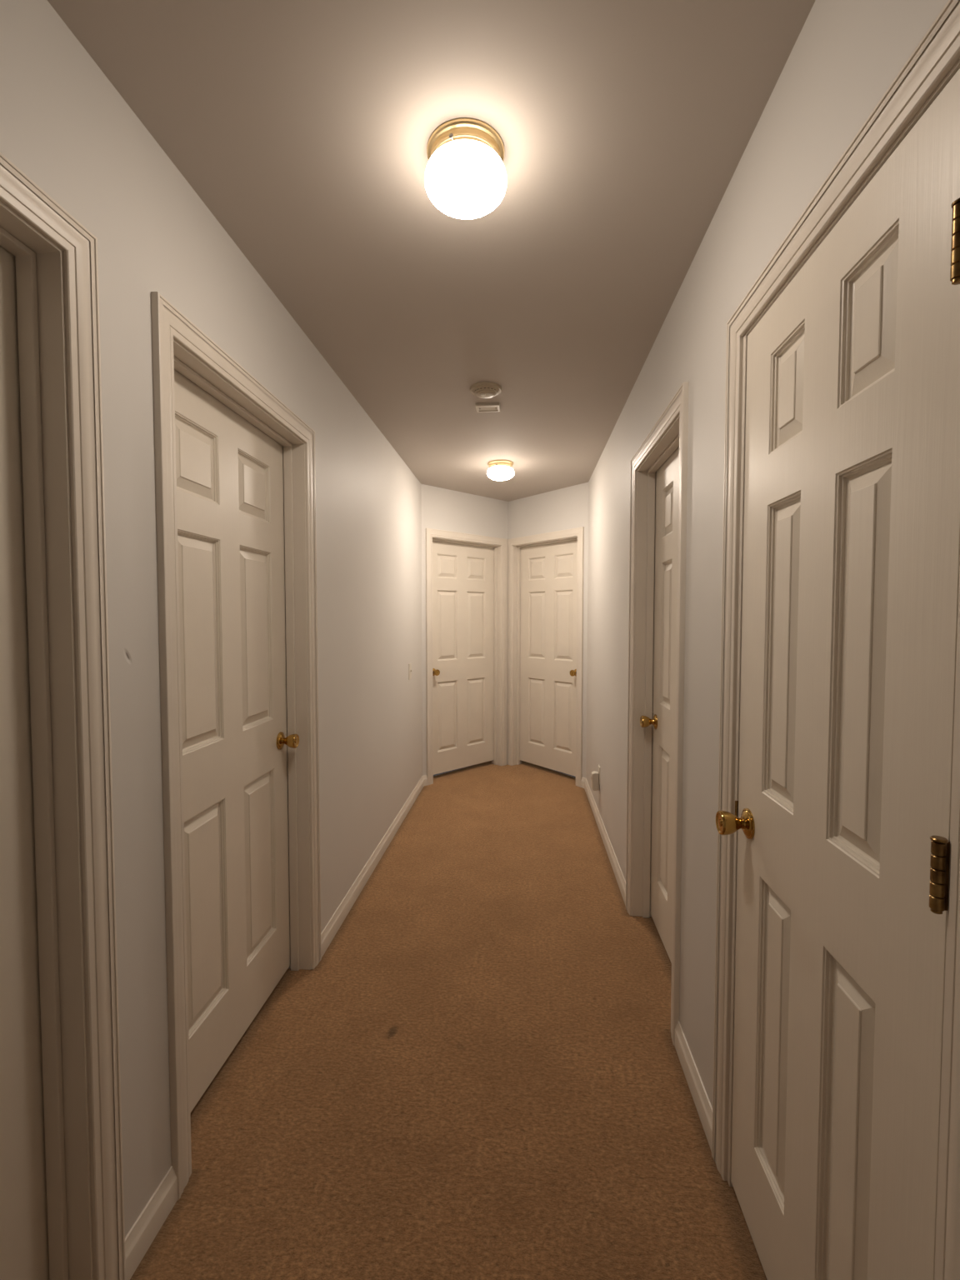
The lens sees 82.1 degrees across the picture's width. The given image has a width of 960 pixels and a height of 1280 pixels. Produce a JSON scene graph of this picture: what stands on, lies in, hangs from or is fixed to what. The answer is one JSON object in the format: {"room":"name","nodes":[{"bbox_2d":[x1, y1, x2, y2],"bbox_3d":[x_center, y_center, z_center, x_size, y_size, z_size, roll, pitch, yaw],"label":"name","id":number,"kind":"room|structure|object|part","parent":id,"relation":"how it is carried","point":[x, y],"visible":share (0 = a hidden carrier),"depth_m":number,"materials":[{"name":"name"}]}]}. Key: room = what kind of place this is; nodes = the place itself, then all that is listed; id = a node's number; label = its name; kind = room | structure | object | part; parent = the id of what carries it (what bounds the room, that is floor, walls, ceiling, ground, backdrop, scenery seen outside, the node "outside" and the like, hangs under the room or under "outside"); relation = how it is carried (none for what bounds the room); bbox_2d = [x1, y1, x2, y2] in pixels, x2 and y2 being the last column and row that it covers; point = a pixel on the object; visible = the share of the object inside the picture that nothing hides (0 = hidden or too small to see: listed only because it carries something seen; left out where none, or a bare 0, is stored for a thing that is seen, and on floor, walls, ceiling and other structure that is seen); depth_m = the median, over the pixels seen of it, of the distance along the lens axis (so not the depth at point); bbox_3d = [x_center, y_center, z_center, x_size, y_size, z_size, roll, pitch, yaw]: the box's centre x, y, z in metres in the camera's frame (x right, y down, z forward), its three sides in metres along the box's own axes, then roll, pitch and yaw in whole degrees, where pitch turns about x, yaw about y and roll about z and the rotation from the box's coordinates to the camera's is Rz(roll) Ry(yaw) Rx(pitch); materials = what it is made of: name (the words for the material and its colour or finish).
{"room":"home hallway","nodes":[
{"label":"home hallway","id":0,"kind":"room"},
{"bbox_2d":[0,0,422,1237],"bbox_3d":[-0.740,0.080,1.819,0.116,2.440,5.297,0,2,5],"label":"wall","id":1,"kind":"structure","parent":0,"point":[63,123],"depth_m":1.24,"materials":[{"name":"grey paint"}]},
{"bbox_2d":[0,245,49,1279],"bbox_3d":[-0.844,0.328,0.646,0.099,2.004,0.761,0,2,5],"label":"door","id":2,"kind":"structure","parent":1,"relation":"in","point":[23,1207],"depth_m":0.99,"materials":[{"name":"beige paint"}]},
{"bbox_2d":[0,152,125,1279],"bbox_3d":[-0.827,0.301,0.644,0.133,2.094,0.904,0,2,5],"label":"door frame","id":3,"kind":"structure","parent":1,"relation":"attached to","point":[57,262],"depth_m":1.03,"materials":[{"name":"beige paint"}]},
{"bbox_2d":[125,1165,177,1279],"bbox_3d":[-0.728,1.285,1.216,0.014,0.082,0.172,0,2,5],"label":"baseboard","id":4,"kind":"structure","parent":1,"relation":"attached to","point":[143,1232],"depth_m":1.21,"materials":[{"name":"beige paint"}]},
{"bbox_2d":[150,291,321,1199],"bbox_3d":[-0.740,0.257,1.723,0.133,2.094,0.919,0,2,5],"label":"door frame","id":5,"kind":"structure","parent":1,"relation":"attached to","point":[178,344],"depth_m":1.48,"materials":[{"name":"beige paint"}]},
{"bbox_2d":[174,369,299,1111],"bbox_3d":[-0.757,0.284,1.726,0.099,2.004,0.776,0,2,5],"label":"door","id":6,"kind":"structure","parent":1,"relation":"in","point":[230,503],"depth_m":1.70,"materials":[{"name":"beige paint"}]},
{"bbox_3d":[-0.710,0.376,2.053,0.058,0.053,0.053,0,2,5],"label":"knob","id":7,"kind":"part","parent":6,"relation":"part of","materials":[{"name":"gold metal"}]},
{"bbox_2d":[320,775,427,957],"bbox_3d":[-0.541,1.197,3.372,0.037,0.082,2.321,0,2,5],"label":"baseboard","id":8,"kind":"structure","parent":1,"relation":"attached to","point":[340,914],"depth_m":2.84,"materials":[{"name":"beige paint"}]},
{"bbox_2d":[408,663,412,679],"bbox_3d":[-0.498,0.227,3.981,0.019,0.116,0.072,0,2,5],"label":"light switch","id":9,"kind":"object","parent":1,"relation":"attached to","point":[410,670],"visible":1,"depth_m":3.96,"materials":[{"name":"beige plastic"}]},
{"bbox_2d":[47,0,815,501],"bbox_3d":[0.012,-1.184,2.143,1.596,0.060,6.399,0,2,5],"label":"ceiling","id":10,"kind":"structure","parent":0,"point":[305,128],"depth_m":1.30,"materials":[{"name":"paint"}]},
{"bbox_2d":[425,118,506,219],"bbox_3d":[-0.033,-1.062,1.268,0.188,0.113,0.188,0,2,5],"label":"ceiling light","id":11,"kind":"object","parent":10,"relation":"attached to","point":[466,177],"visible":1,"depth_m":1.21,"materials":[{"name":"white glass"}]},
{"bbox_2d":[470,381,501,398],"bbox_3d":[0.027,-1.154,2.571,0.149,0.035,0.149,0,2,5],"label":"smoke detector","id":12,"kind":"object","parent":10,"relation":"attached to","point":[484,389],"visible":1,"depth_m":2.54,"materials":[{"name":"plastic"}]},
{"bbox_2d":[475,402,499,412],"bbox_3d":[0.041,-1.173,2.782,0.120,0.015,0.088,0,2,5],"label":"cover plate","id":13,"kind":"object","parent":10,"relation":"attached to","point":[482,407],"visible":1,"depth_m":2.77,"materials":[{"name":"beige plastic"}]},
{"bbox_2d":[486,460,514,480],"bbox_3d":[0.142,-1.166,3.817,0.188,0.113,0.188,0,2,5],"label":"ceiling light","id":14,"kind":"object","parent":10,"relation":"attached to","point":[499,470],"visible":1,"depth_m":3.75,"materials":[{"name":"white glass"}]},
{"bbox_2d":[130,760,767,1279],"bbox_3d":[0.012,1.314,2.245,1.596,0.060,6.399,0,2,5],"label":"floor","id":15,"kind":"structure","parent":0,"point":[479,1075],"depth_m":1.57,"materials":[{"name":"brown carpet"}]},
{"bbox_2d":[420,484,508,775],"bbox_3d":[-0.144,-0.043,4.831,0.993,2.440,0.116,-2,3,-43],"label":"wall","id":16,"kind":"structure","parent":0,"point":[444,509],"depth_m":4.63,"materials":[{"name":"grey paint"}]},
{"bbox_2d":[432,540,494,774],"bbox_3d":[-0.145,0.145,4.849,0.781,1.982,0.099,-2,3,-43],"label":"door","id":17,"kind":"structure","parent":16,"relation":"in","point":[463,574],"depth_m":4.86,"materials":[{"name":"beige paint"}]},
{"bbox_3d":[-0.373,0.271,4.616,0.053,0.053,0.058,-2,3,-43],"label":"knob","id":18,"kind":"part","parent":17,"relation":"part of","materials":[{"name":"gold metal"}]},
{"bbox_2d":[508,482,588,778],"bbox_3d":[0.602,-0.042,4.794,0.116,2.440,0.945,-2,3,-39],"label":"wall","id":19,"kind":"structure","parent":0,"point":[564,508],"depth_m":4.57,"materials":[{"name":"grey paint"}]},
{"bbox_2d":[425,526,584,787],"bbox_3d":[0.181,0.141,4.560,1.074,2.094,1.018,-2,3,-39],"label":"door frame","id":20,"kind":"structure","parent":19,"relation":"attached to","point":[514,545],"depth_m":5.05,"materials":[{"name":"beige paint"}]},
{"bbox_2d":[520,540,577,776],"bbox_3d":[0.597,0.147,4.822,0.099,1.982,0.759,-2,3,-39],"label":"door","id":21,"kind":"structure","parent":19,"relation":"in","point":[547,572],"depth_m":4.84,"materials":[{"name":"beige paint"}]},
{"bbox_3d":[0.780,0.273,4.567,0.058,0.053,0.053,-2,3,-39],"label":"knob","id":22,"kind":"part","parent":21,"relation":"part of","materials":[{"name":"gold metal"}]},
{"bbox_2d":[585,0,948,1107],"bbox_3d":[0.697,0.084,1.725,0.116,2.440,5.342,0,2,5],"label":"wall","id":23,"kind":"structure","parent":0,"point":[846,55],"depth_m":1.51,"materials":[{"name":"grey paint"}]},
{"bbox_2d":[598,764,599,784],"bbox_3d":[0.787,0.891,3.648,0.008,0.116,0.072,0,2,5],"label":"wall outlet","id":24,"kind":"object","parent":23,"relation":"attached to","point":[598,764],"visible":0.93,"depth_m":3.62,"materials":[{"name":"beige plastic"}]},
{"bbox_2d":[590,770,599,790],"bbox_3d":[0.761,0.933,3.652,0.045,0.116,0.054,0,2,5],"label":"plug","id":25,"kind":"object","parent":24,"relation":"attached to","point":[595,776],"visible":1,"depth_m":3.63,"materials":[{"name":"beige plastic"}]},
{"bbox_2d":[580,777,625,905],"bbox_3d":[0.762,1.190,3.538,0.038,0.082,1.870,0,2,5],"label":"baseboard","id":26,"kind":"structure","parent":23,"relation":"attached to","point":[621,881],"depth_m":3.25,"materials":[{"name":"beige paint"}]},
{"bbox_2d":[625,381,688,1044],"bbox_3d":[0.721,0.240,2.142,0.133,2.094,0.840,0,2,5],"label":"door frame","id":27,"kind":"structure","parent":23,"relation":"attached to","point":[670,432],"depth_m":2.47,"materials":[{"name":"beige paint"}]},
{"bbox_2d":[640,446,679,962],"bbox_3d":[0.738,0.267,2.142,0.099,2.004,0.697,0,2,5],"label":"door","id":28,"kind":"structure","parent":23,"relation":"in","point":[662,721],"depth_m":2.29,"materials":[{"name":"beige paint"}]},
{"bbox_3d":[0.741,0.360,2.433,0.058,0.053,0.053,0,2,5],"label":"knob","id":29,"kind":"part","parent":28,"relation":"part of","materials":[{"name":"gold metal"}]},
{"bbox_2d":[674,1020,712,1150],"bbox_3d":[0.617,1.269,1.588,0.014,0.082,0.363,0,2,5],"label":"baseboard","id":30,"kind":"structure","parent":23,"relation":"attached to","point":[702,1102],"depth_m":1.57,"materials":[{"name":"beige paint"}]},
{"bbox_2d":[711,0,959,1279],"bbox_3d":[0.626,0.294,0.966,0.133,2.082,0.797,0,2,5],"label":"door frame","id":31,"kind":"structure","parent":23,"relation":"attached to","point":[934,62],"depth_m":0.96,"materials":[{"name":"beige paint"}]},
{"bbox_3d":[0.614,0.406,1.293,0.033,0.058,0.002,0,2,5],"label":"strike plate","id":32,"kind":"part","parent":31,"relation":"part of","materials":[{"name":"gold metal"}]},
{"bbox_2d":[715,68,959,1279],"bbox_3d":[0.564,0.321,0.967,0.099,1.992,0.646,0,2,5],"label":"door","id":33,"kind":"structure","parent":23,"relation":"in","point":[852,528],"depth_m":0.85,"materials":[{"name":"beige paint"}]},
{"bbox_3d":[0.564,0.409,1.232,0.058,0.053,0.053,0,2,5],"label":"knob","id":34,"kind":"part","parent":33,"relation":"part of","materials":[{"name":"gold metal"}]},
{"bbox_3d":[0.557,0.278,0.648,0.026,0.082,0.002,0,2,5],"label":"hinge plate","id":35,"kind":"part","parent":33,"relation":"part of","materials":[{"name":"gold metal"}]}
]}

